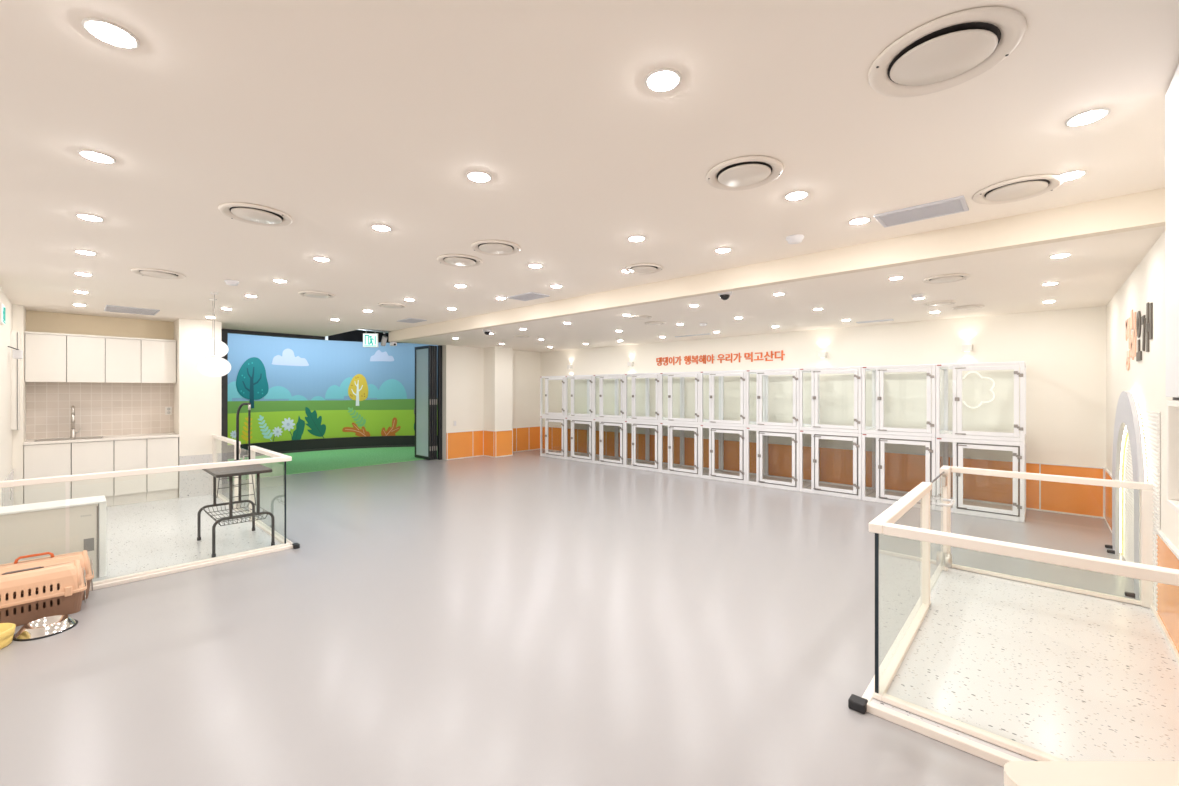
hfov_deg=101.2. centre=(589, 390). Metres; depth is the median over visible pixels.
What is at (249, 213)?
ceiling vent
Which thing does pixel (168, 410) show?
wall outlet
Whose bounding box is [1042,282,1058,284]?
recessed light
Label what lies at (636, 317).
ceiling vent
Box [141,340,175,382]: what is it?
upper cabinet
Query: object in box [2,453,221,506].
trim
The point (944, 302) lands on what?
ceiling vent
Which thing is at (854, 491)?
cage
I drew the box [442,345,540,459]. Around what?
wall
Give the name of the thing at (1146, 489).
frame
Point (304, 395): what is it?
mural
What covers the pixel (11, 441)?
wall
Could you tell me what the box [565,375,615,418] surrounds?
cage
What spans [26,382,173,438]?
backsplash
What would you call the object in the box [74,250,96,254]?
recessed light
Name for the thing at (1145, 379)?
wall
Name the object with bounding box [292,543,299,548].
guard
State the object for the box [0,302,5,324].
exit sign
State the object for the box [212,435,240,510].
glass balustrade
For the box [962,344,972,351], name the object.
wall sconce
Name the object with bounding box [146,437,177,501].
base cabinet
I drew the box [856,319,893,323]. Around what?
ceiling vent
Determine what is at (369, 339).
exit sign
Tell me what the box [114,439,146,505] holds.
base cabinet
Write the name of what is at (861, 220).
recessed light
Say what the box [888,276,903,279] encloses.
recessed light
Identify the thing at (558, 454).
cage
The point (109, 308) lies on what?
ceiling vent
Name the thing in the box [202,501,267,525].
wire basket
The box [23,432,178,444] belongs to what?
countertop
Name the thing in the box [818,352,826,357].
wall sconce
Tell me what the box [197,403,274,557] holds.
table
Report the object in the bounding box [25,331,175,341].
crown molding
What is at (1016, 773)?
countertop
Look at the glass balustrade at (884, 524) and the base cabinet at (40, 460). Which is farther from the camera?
the base cabinet at (40, 460)
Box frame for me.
[939,465,1153,607]
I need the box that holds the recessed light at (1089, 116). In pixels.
[1065,108,1109,125]
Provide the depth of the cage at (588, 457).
10.44 m
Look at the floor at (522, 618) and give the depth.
2.90 m
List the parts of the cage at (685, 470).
door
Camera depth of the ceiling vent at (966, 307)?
5.71 m
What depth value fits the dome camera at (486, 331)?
7.84 m
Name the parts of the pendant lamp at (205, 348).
lamp shade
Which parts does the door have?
glass pane, folding door panel, folding door panel, folding door panel, folding door panel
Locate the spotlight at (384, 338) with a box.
[380,331,386,345]
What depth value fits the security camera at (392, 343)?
8.13 m
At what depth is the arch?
3.86 m
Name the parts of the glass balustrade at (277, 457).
handrail, post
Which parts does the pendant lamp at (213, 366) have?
lamp shade, cord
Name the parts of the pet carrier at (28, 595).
handle, door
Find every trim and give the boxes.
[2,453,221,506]
[89,493,292,590]
[358,329,387,332]
[446,426,539,459]
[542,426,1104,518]
[862,570,1178,766]
[1104,467,1111,532]
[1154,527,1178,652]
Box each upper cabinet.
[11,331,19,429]
[25,333,66,381]
[67,336,104,382]
[105,338,140,382]
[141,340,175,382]
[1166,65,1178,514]
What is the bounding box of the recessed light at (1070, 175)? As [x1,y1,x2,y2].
[1059,170,1086,180]
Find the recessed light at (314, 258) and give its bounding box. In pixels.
[313,257,329,260]
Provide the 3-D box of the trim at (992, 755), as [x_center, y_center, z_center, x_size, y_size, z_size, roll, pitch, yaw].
[2.567,1.470,2.798,1.195,0.060,2.525,0,0,43]
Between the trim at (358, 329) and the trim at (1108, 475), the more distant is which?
the trim at (358, 329)
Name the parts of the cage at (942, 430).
glass, door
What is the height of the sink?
0.033 m
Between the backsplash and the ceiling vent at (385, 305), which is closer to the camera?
the ceiling vent at (385, 305)
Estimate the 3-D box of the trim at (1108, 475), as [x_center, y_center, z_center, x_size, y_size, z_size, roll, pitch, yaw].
[5.615,1.198,5.211,0.020,0.603,1.280,0,0,43]
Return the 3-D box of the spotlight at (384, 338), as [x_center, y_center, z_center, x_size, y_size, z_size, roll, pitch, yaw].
[-3.856,-1.021,9.081,0.165,0.358,0.090,0,0,43]
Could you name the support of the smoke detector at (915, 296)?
attached to the ceiling
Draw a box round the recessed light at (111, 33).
[81,17,139,48]
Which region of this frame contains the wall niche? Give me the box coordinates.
[26,310,173,382]
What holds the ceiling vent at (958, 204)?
in the ceiling
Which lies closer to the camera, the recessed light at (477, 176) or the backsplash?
the recessed light at (477, 176)
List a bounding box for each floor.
[0,447,1134,785]
[93,494,290,581]
[871,568,1178,760]
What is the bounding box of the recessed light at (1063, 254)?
[1049,253,1070,257]
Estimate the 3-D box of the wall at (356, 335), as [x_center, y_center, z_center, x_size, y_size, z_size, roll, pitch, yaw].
[-5.786,-0.150,11.191,4.480,3.300,8.100,0,0,43]
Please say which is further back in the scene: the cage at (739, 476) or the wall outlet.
the cage at (739, 476)
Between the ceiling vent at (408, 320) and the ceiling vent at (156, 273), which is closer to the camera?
the ceiling vent at (156, 273)
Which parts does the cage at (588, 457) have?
door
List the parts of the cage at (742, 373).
door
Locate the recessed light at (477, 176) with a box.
[466,171,491,181]
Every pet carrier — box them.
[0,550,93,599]
[0,560,86,626]
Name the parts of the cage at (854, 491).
door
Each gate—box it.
[930,472,954,584]
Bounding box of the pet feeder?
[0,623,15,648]
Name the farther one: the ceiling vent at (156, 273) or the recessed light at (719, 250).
the ceiling vent at (156, 273)
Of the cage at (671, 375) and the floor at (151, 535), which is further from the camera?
the cage at (671, 375)
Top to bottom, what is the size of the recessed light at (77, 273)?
0.012 m
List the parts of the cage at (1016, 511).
glass, door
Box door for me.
[221,329,441,483]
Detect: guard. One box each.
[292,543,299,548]
[848,694,867,713]
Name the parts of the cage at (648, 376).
door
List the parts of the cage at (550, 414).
door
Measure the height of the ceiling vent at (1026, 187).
0.022 m
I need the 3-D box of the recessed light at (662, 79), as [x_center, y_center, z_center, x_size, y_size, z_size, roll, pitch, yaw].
[0.236,-0.994,1.556,0.116,0.012,0.116,0,0,43]
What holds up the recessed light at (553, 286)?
in the ceiling
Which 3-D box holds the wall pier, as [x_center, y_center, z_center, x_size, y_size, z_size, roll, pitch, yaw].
[-5.836,0.250,7.160,0.940,2.500,0.470,0,0,43]
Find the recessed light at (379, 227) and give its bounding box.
[371,224,390,230]
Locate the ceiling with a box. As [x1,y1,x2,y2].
[0,0,1178,351]
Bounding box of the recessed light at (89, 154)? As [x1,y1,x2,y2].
[77,149,115,162]
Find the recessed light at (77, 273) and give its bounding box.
[74,272,92,275]
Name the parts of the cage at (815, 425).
door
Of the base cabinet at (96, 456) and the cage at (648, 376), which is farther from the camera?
the cage at (648, 376)
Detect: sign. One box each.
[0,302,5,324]
[363,333,377,346]
[656,350,784,365]
[1125,302,1152,370]
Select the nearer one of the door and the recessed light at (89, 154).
the recessed light at (89, 154)
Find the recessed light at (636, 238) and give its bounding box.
[628,235,645,241]
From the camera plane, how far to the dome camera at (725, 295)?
4.83 m
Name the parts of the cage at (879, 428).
door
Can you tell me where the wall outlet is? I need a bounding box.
[165,407,171,414]
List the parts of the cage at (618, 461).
door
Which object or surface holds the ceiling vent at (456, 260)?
in the ceiling
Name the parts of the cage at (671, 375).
door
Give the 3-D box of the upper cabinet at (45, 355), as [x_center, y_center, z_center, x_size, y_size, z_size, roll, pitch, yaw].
[-6.755,-0.401,6.021,0.306,0.582,0.338,0,0,43]
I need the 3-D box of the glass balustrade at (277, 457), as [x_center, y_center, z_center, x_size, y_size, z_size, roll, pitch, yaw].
[-4.324,1.054,4.059,1.380,0.853,2.850,0,0,43]
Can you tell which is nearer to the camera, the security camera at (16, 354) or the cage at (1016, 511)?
the security camera at (16, 354)
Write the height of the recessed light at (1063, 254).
0.012 m
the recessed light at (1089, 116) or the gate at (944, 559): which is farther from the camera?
the gate at (944, 559)
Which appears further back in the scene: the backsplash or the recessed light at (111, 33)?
the backsplash
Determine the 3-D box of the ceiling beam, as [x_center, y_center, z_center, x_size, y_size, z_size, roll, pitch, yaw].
[-0.206,-0.916,5.268,8.620,0.168,0.090,0,0,43]
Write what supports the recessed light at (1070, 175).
in the ceiling
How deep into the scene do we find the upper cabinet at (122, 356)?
6.41 m
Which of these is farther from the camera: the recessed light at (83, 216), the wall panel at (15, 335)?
the wall panel at (15, 335)
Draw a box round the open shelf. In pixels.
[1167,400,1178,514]
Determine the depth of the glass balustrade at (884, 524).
2.14 m
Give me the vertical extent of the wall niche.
2.500 m
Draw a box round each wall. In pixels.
[0,287,25,506]
[272,330,400,342]
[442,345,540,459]
[541,306,1105,466]
[1106,230,1178,550]
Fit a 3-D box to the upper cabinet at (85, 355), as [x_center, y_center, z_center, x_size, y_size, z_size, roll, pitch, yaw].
[-6.523,-0.401,6.270,0.306,0.582,0.339,0,0,43]
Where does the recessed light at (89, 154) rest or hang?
in the ceiling
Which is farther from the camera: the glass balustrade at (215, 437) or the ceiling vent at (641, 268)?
the glass balustrade at (215, 437)
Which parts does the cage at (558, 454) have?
door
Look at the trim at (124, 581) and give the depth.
4.09 m
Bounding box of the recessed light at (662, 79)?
[645,68,680,91]
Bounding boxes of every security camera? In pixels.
[8,346,22,358]
[390,341,396,345]
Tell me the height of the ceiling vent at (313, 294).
0.022 m
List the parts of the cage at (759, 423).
door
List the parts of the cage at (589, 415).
door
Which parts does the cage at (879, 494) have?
door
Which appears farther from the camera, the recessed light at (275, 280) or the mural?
the mural
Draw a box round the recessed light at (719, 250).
[715,248,731,252]
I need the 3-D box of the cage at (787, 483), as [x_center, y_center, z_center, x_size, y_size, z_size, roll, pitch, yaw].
[3.078,1.041,7.779,0.832,0.918,0.818,0,0,43]
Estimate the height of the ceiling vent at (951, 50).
0.026 m
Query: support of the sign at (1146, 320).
attached to the wall at (1145, 379)
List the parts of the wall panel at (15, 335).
door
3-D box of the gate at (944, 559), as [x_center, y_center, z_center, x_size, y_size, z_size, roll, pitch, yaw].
[2.636,1.052,3.619,0.102,0.796,0.850,0,0,43]
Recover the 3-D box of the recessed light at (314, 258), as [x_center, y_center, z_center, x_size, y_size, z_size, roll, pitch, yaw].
[-2.028,-0.994,3.663,0.116,0.012,0.116,0,0,43]
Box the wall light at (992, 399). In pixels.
[952,371,994,407]
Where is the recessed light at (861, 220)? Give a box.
[848,217,870,224]
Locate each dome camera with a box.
[483,329,490,334]
[718,291,731,299]
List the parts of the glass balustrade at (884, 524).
post, handrail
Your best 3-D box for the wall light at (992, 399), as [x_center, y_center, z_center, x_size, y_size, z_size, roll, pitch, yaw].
[5.158,-0.015,6.511,0.454,0.497,0.035,0,0,43]
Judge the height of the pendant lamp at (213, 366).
0.861 m
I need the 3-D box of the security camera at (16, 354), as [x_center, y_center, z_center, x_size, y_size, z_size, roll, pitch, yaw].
[-6.184,-0.413,5.220,0.079,0.126,0.239,0,0,-41]
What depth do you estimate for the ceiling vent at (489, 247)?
3.32 m
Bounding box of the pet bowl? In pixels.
[13,615,77,640]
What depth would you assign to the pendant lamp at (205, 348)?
5.17 m
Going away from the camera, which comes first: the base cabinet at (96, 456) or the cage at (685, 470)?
the base cabinet at (96, 456)
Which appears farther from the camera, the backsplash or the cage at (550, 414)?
the cage at (550, 414)
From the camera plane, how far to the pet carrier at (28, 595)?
3.16 m
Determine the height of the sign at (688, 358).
0.175 m
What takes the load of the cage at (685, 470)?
on the floor at (522, 618)
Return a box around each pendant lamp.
[197,292,230,376]
[197,298,228,356]
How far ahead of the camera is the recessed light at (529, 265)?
3.84 m
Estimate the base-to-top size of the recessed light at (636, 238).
0.012 m
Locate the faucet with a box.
[70,406,81,437]
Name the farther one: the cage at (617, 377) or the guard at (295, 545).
the cage at (617, 377)
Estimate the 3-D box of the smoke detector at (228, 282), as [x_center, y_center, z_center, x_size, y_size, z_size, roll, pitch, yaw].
[-3.251,-0.981,4.400,0.110,0.038,0.110,0,0,43]
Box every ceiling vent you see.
[104,305,159,315]
[131,268,185,278]
[218,202,292,226]
[298,291,334,297]
[378,303,405,307]
[397,318,426,322]
[437,254,482,266]
[471,240,520,255]
[507,292,549,300]
[513,335,529,337]
[625,263,662,273]
[629,315,651,319]
[644,321,664,324]
[675,333,709,336]
[706,156,783,190]
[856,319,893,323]
[868,7,1026,96]
[874,195,968,227]
[923,273,969,283]
[923,300,956,305]
[952,305,983,309]
[972,174,1062,203]
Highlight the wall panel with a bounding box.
[1121,409,1159,612]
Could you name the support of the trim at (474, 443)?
attached to the wall at (490, 388)
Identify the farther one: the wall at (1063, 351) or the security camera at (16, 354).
the wall at (1063, 351)
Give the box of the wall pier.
[174,318,220,497]
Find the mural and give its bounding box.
[228,333,437,458]
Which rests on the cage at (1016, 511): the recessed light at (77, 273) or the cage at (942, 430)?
the cage at (942, 430)
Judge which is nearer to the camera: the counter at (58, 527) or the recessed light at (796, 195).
the recessed light at (796, 195)
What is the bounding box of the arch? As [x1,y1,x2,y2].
[1105,391,1146,599]
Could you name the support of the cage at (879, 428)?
on the cage at (879, 494)
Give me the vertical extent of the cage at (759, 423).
0.918 m
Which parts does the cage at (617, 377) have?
door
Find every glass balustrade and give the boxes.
[0,446,291,585]
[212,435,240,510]
[869,482,1178,760]
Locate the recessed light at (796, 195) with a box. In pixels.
[784,191,808,199]
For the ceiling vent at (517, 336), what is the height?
0.022 m
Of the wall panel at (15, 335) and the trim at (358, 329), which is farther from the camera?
the trim at (358, 329)
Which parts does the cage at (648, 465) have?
door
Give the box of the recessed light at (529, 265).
[528,264,542,267]
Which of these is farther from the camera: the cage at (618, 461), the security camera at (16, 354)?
the cage at (618, 461)
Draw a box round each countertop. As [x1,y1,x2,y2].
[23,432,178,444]
[1004,761,1178,785]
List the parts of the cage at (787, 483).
door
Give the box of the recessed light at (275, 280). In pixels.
[273,279,287,282]
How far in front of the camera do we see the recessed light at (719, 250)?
3.41 m
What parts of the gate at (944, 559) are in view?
glass pane, handle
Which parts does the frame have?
post, post, handrail, post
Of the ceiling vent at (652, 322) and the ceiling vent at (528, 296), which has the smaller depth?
the ceiling vent at (528, 296)
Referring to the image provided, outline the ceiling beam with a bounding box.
[389,188,1165,341]
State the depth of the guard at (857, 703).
2.27 m
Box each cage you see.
[540,376,587,416]
[540,416,587,458]
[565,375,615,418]
[565,417,615,462]
[593,374,646,420]
[593,419,646,466]
[625,373,681,421]
[625,421,681,471]
[660,371,720,424]
[660,423,720,477]
[700,370,764,426]
[700,425,764,483]
[746,368,810,429]
[746,427,810,490]
[799,366,874,432]
[799,430,874,499]
[862,364,935,436]
[862,433,935,509]
[936,361,1025,441]
[936,437,1025,521]
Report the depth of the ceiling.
2.01 m
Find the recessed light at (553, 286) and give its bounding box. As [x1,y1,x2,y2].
[550,285,561,287]
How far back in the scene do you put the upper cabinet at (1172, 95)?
1.56 m
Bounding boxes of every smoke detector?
[224,280,238,285]
[786,234,803,243]
[911,294,923,298]
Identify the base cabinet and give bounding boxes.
[24,443,70,503]
[71,440,113,506]
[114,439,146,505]
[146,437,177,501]
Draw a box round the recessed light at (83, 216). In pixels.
[75,213,103,220]
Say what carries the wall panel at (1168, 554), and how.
attached to the wall at (1145, 379)
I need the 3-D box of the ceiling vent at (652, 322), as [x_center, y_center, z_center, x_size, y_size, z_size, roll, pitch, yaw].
[0.960,-0.989,7.099,0.309,0.022,0.309,0,0,43]
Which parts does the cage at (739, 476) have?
door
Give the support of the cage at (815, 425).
on the cage at (854, 491)
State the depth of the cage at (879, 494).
6.46 m
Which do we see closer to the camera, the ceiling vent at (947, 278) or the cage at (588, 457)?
the ceiling vent at (947, 278)
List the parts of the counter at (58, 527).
panel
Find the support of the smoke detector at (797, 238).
attached to the ceiling
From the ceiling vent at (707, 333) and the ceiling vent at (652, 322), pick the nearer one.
the ceiling vent at (652, 322)
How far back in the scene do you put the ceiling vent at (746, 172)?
2.19 m
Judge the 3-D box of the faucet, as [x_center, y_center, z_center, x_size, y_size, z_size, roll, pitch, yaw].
[-6.596,0.393,6.180,0.102,0.414,0.156,0,0,-18]
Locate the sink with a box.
[34,436,102,441]
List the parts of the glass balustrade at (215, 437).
post, handrail, post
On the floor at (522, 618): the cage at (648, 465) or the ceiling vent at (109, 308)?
the cage at (648, 465)

